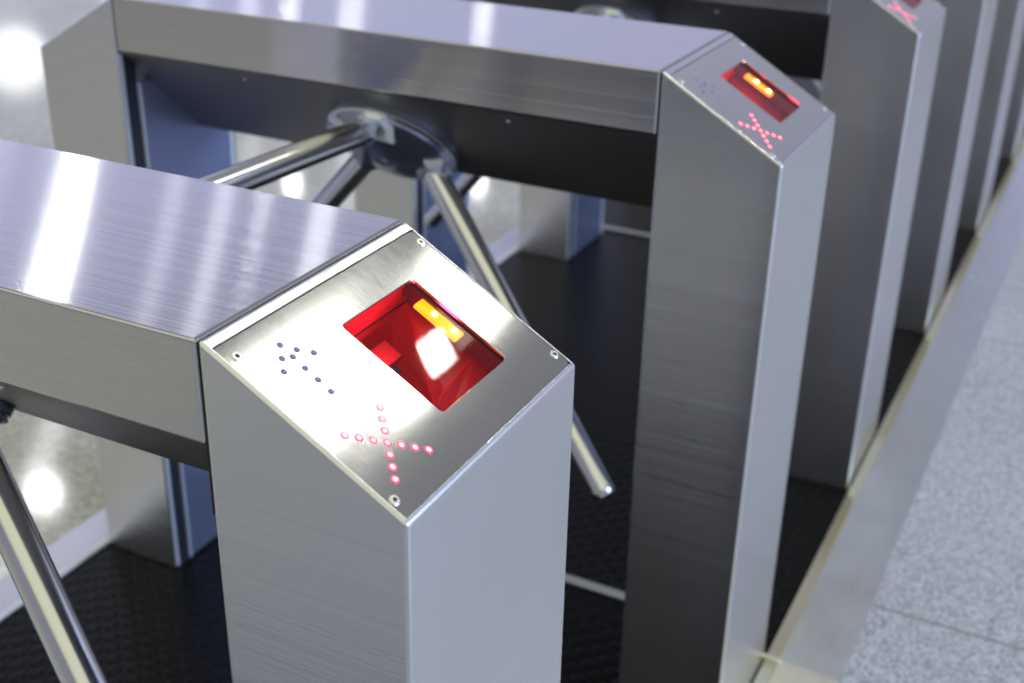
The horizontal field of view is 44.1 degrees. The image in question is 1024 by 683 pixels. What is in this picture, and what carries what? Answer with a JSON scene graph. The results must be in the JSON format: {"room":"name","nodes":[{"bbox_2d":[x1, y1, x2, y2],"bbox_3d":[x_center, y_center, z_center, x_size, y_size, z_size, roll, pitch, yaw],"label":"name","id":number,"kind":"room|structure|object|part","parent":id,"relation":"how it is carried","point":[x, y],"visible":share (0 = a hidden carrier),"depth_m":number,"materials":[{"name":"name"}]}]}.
{"room":"transit interior","nodes":[
{"label":"transit interior","id":0,"kind":"room"},
{"bbox_2d":[0,0,519,578],"bbox_3d":[-9.972,-5.768,14.712,28.732,0.024,34.000,13,28,24],"label":"floor","id":1,"kind":"structure","parent":0,"point":[55,467],"depth_m":4.15,"materials":[{"name":"grey tile"}]},
{"bbox_2d":[0,226,518,611],"bbox_3d":[2.765,-2.625,8.763,0.074,0.014,18.500,13,28,24],"label":"sill","id":2,"kind":"structure","parent":1,"relation":"on","point":[75,543],"depth_m":2.36,"materials":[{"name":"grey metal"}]},
{"bbox_2d":[0,76,1023,682],"bbox_3d":[3.343,-2.481,8.508,1.198,0.020,18.500,13,28,24],"label":"floor","id":3,"kind":"structure","parent":0,"point":[144,619],"depth_m":2.40,"materials":[{"name":"black rubber"}]},
{"bbox_2d":[0,245,518,620],"bbox_3d":[2.804,-2.616,8.746,0.012,0.016,18.500,13,28,24],"label":"floor trim","id":4,"kind":"object","parent":3,"relation":"on","point":[104,542],"visible":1,"depth_m":2.31,"materials":[{"name":"white metal"}]},
{"bbox_2d":[0,139,574,682],"bbox_3d":[-0.653,0.412,1.121,1.176,1.020,0.758,13,28,24],"label":"turnstile","id":5,"kind":"object","parent":3,"relation":"on","point":[383,443],"visible":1,"depth_m":0.91,"materials":[{"name":"metal"}]},
{"bbox_3d":[-0.383,0.295,1.122,0.037,0.413,0.392,-22,34,-39],"label":"arm","id":6,"kind":"part","parent":5,"relation":"part of","materials":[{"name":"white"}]},
{"bbox_3d":[-0.075,0.012,0.918,0.146,0.087,0.252,13,28,24],"label":"plate","id":7,"kind":"part","parent":5,"relation":"part of","materials":[{"name":"metal"}]},
{"bbox_3d":[-0.067,0.007,0.994,0.012,0.058,0.079,-8,27,-19],"label":"smoked plate","id":8,"kind":"part","parent":5,"relation":"part of","materials":[{"name":"red"}]},
{"bbox_3d":[-0.062,-0.003,1.003,0.063,0.058,0.050,13,28,24],"label":"smoked plate","id":9,"kind":"part","parent":5,"relation":"part of","materials":[{"name":"red glass"}]},
{"bbox_3d":[-0.041,-0.014,1.002,0.094,0.062,0.024,13,28,24],"label":"rail","id":10,"kind":"part","parent":5,"relation":"part of","materials":[{"name":"red plastic"}]},
{"bbox_3d":[-0.035,0.035,0.993,0.024,0.043,0.078,19,31,33],"label":"smoked plate","id":11,"kind":"part","parent":5,"relation":"part of","materials":[{"name":"red glass"}]},
{"bbox_2d":[40,0,834,682],"bbox_3d":[-0.269,0.090,1.808,1.176,1.020,0.758,13,28,24],"label":"turnstile","id":12,"kind":"object","parent":3,"relation":"on","point":[730,156],"visible":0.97,"depth_m":1.73,"materials":[{"name":"metal"}]},
{"bbox_3d":[-0.597,-0.013,2.096,0.001,0.929,0.008,13,28,24],"label":"corner trim","id":13,"kind":"part","parent":12,"relation":"part of","materials":[{"name":"silver metal"}]},
{"bbox_3d":[-0.581,-0.001,2.131,0.006,0.879,0.005,13,28,24],"label":"edge trim","id":14,"kind":"part","parent":12,"relation":"part of","materials":[{"name":"silver metal"}]},
{"bbox_3d":[-0.537,-0.040,2.212,0.003,0.879,0.200,13,28,24],"label":"access panel","id":15,"kind":"part","parent":12,"relation":"part of","materials":[{"name":"metal"}]},
{"bbox_3d":[-0.488,-0.079,2.297,0.006,0.879,0.012,13,28,24],"label":"edge trim","id":16,"kind":"part","parent":12,"relation":"part of","materials":[{"name":"silver metal"}]},
{"bbox_3d":[-0.322,-0.208,1.574,0.037,0.048,0.533,14,29,25],"label":"arm","id":17,"kind":"part","parent":12,"relation":"part of","materials":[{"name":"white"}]},
{"bbox_3d":[-0.386,-0.115,1.999,0.374,0.428,0.037,5,26,8],"label":"arm","id":18,"kind":"part","parent":12,"relation":"part of","materials":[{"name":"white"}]},
{"bbox_2d":[353,154,376,170],"bbox_3d":[-0.205,-0.287,1.883,0.065,0.066,0.047,5,26,8],"label":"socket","id":19,"kind":"object","parent":12,"relation":"attached to","point":[360,163],"depth_m":1.87,"materials":[{"name":"silver metal"}]},
{"bbox_2d":[367,140,379,144],"bbox_3d":[-0.192,-0.306,1.795,0.048,0.047,0.053,13,28,24],"label":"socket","id":20,"kind":"object","parent":12,"relation":"attached to","point":[372,142],"depth_m":1.78,"materials":[{"name":"black metal"}]},
{"bbox_2d":[416,167,426,179],"bbox_3d":[-0.126,-0.269,1.844,0.047,0.066,0.065,-22,34,-39],"label":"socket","id":21,"kind":"object","parent":12,"relation":"attached to","point":[421,172],"depth_m":1.83,"materials":[{"name":"silver metal"}]},
{"bbox_3d":[0.002,-0.028,1.810,0.037,0.413,0.392,-22,34,-39],"label":"arm","id":22,"kind":"part","parent":12,"relation":"part of","materials":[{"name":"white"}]},
{"bbox_3d":[0.317,-0.316,1.682,0.012,0.058,0.079,-8,27,-19],"label":"smoked plate","id":23,"kind":"part","parent":12,"relation":"part of","materials":[{"name":"red"}]},
{"bbox_3d":[0.309,-0.311,1.606,0.146,0.087,0.252,13,28,24],"label":"plate","id":24,"kind":"part","parent":12,"relation":"part of","materials":[{"name":"metal"}]},
{"bbox_3d":[0.322,-0.326,1.691,0.063,0.058,0.050,13,28,24],"label":"smoked plate","id":25,"kind":"part","parent":12,"relation":"part of","materials":[{"name":"red"}]},
{"bbox_3d":[0.343,-0.337,1.690,0.094,0.062,0.024,13,28,24],"label":"rail","id":26,"kind":"part","parent":12,"relation":"part of","materials":[{"name":"red plastic"}]},
{"bbox_3d":[0.349,-0.287,1.681,0.024,0.043,0.078,19,31,33],"label":"smoked plate","id":27,"kind":"part","parent":12,"relation":"part of","materials":[{"name":"red"}]},
{"bbox_2d":[565,574,624,600],"bbox_3d":[-0.100,0.382,2.378,1.106,0.006,0.020,13,28,24],"label":"floor strip","id":28,"kind":"object","parent":3,"relation":"on","point":[572,580],"visible":0.02,"depth_m":2.26,"materials":[{"name":"grey metal"}]},
{"bbox_2d":[602,225,650,237],"bbox_3d":[0.668,-0.264,3.753,1.106,0.006,0.020,13,28,24],"label":"floor strip","id":29,"kind":"object","parent":3,"relation":"on","point":[604,226],"visible":0.02,"depth_m":3.89,"materials":[{"name":"grey metal"}]},
{"bbox_2d":[354,0,945,490],"bbox_3d":[0.116,-0.233,2.496,1.176,1.020,0.758,13,28,24],"label":"turnstile","id":30,"kind":"object","parent":3,"relation":"on","point":[875,61],"visible":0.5,"depth_m":2.39,"materials":[{"name":"metal"}]},
{"bbox_3d":[-0.213,-0.336,2.784,0.001,0.929,0.008,13,28,24],"label":"corner trim","id":31,"kind":"part","parent":30,"relation":"part of","materials":[{"name":"silver metal"}]},
{"bbox_3d":[-0.197,-0.324,2.819,0.006,0.879,0.005,13,28,24],"label":"edge trim","id":32,"kind":"part","parent":30,"relation":"part of","materials":[{"name":"silver metal"}]},
{"bbox_3d":[-0.153,-0.362,2.900,0.003,0.879,0.200,13,28,24],"label":"access panel","id":33,"kind":"part","parent":30,"relation":"part of","materials":[{"name":"metal"}]},
{"bbox_3d":[-0.002,-0.438,2.687,0.374,0.428,0.037,5,26,8],"label":"arm","id":34,"kind":"part","parent":30,"relation":"part of","materials":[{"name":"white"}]},
{"bbox_3d":[-0.104,-0.402,2.985,0.006,0.879,0.012,13,28,24],"label":"edge trim","id":35,"kind":"part","parent":30,"relation":"part of","materials":[{"name":"silver metal"}]},
{"bbox_3d":[0.693,-0.634,2.293,0.146,0.087,0.252,13,28,24],"label":"plate","id":36,"kind":"part","parent":30,"relation":"part of","materials":[{"name":"metal"}]},
{"bbox_3d":[0.728,-0.659,2.378,0.094,0.062,0.024,13,28,24],"label":"rail","id":37,"kind":"part","parent":30,"relation":"part of","materials":[{"name":"red plastic"}]},
{"bbox_2d":[519,0,997,333],"bbox_3d":[0.500,-0.556,3.184,1.176,1.020,0.758,13,28,24],"label":"turnstile","id":38,"kind":"object","parent":3,"relation":"on","point":[556,224],"visible":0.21,"depth_m":3.17,"materials":[{"name":"metal"}]},
{"bbox_3d":[0.172,-0.658,3.472,0.001,0.929,0.008,13,28,24],"label":"corner trim","id":39,"kind":"part","parent":38,"relation":"part of","materials":[{"name":"silver metal"}]},
{"bbox_3d":[0.187,-0.647,3.507,0.006,0.879,0.005,13,28,24],"label":"edge trim","id":40,"kind":"part","parent":38,"relation":"part of","materials":[{"name":"silver metal"}]},
{"bbox_3d":[0.231,-0.685,3.588,0.003,0.879,0.200,13,28,24],"label":"access panel","id":41,"kind":"part","parent":38,"relation":"part of","materials":[{"name":"metal"}]},
{"bbox_3d":[0.280,-0.725,3.673,0.006,0.879,0.012,13,28,24],"label":"edge trim","id":42,"kind":"part","parent":38,"relation":"part of","materials":[{"name":"silver metal"}]},
{"bbox_3d":[0.770,-0.673,3.186,0.037,0.413,0.392,-22,34,-39],"label":"arm","id":43,"kind":"part","parent":38,"relation":"part of","materials":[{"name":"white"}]},
{"bbox_2d":[761,139,1023,682],"bbox_3d":[2.495,-1.168,5.702,0.140,0.020,9.004,13,28,24],"label":"border strip","id":44,"kind":"object","parent":3,"relation":"on","point":[818,635],"visible":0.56,"depth_m":2.64,"materials":[{"name":"metal"}]},
{"bbox_2d":[956,0,1023,231],"bbox_3d":[0.884,-0.879,3.872,1.176,1.020,0.758,13,28,24],"label":"turnstile","id":45,"kind":"object","parent":3,"relation":"on","point":[1008,26],"visible":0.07,"depth_m":3.83,"materials":[{"name":"metal"}]},
{"bbox_2d":[998,28,1023,160],"bbox_3d":[1.268,-1.202,4.559,1.176,1.020,0.758,13,28,24],"label":"turnstile","id":46,"kind":"object","parent":3,"relation":"on","point":[1014,123],"visible":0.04,"depth_m":4.58,"materials":[{"name":"metal"}]},
{"bbox_2d":[840,229,1023,682],"bbox_3d":[5.125,0.006,3.419,6.872,0.028,27.000,13,28,24],"label":"floor","id":47,"kind":"structure","parent":0,"point":[947,606],"depth_m":2.38,"materials":[{"name":"grey stone"}]},
{"bbox_3d":[-2.737,2.640,-2.405,1.396,0.024,8.498,13,28,24],"label":"floor","id":48,"kind":"structure","parent":0,"visible":0},
{"bbox_2d":[753,662,834,682],"bbox_3d":[-0.069,0.996,1.097,0.125,0.018,2.400,13,28,24],"label":"plate","id":49,"kind":"object","parent":48,"relation":"on","point":[769,672],"visible":1,"depth_m":2.05,"materials":[{"name":"metal"}]}
]}

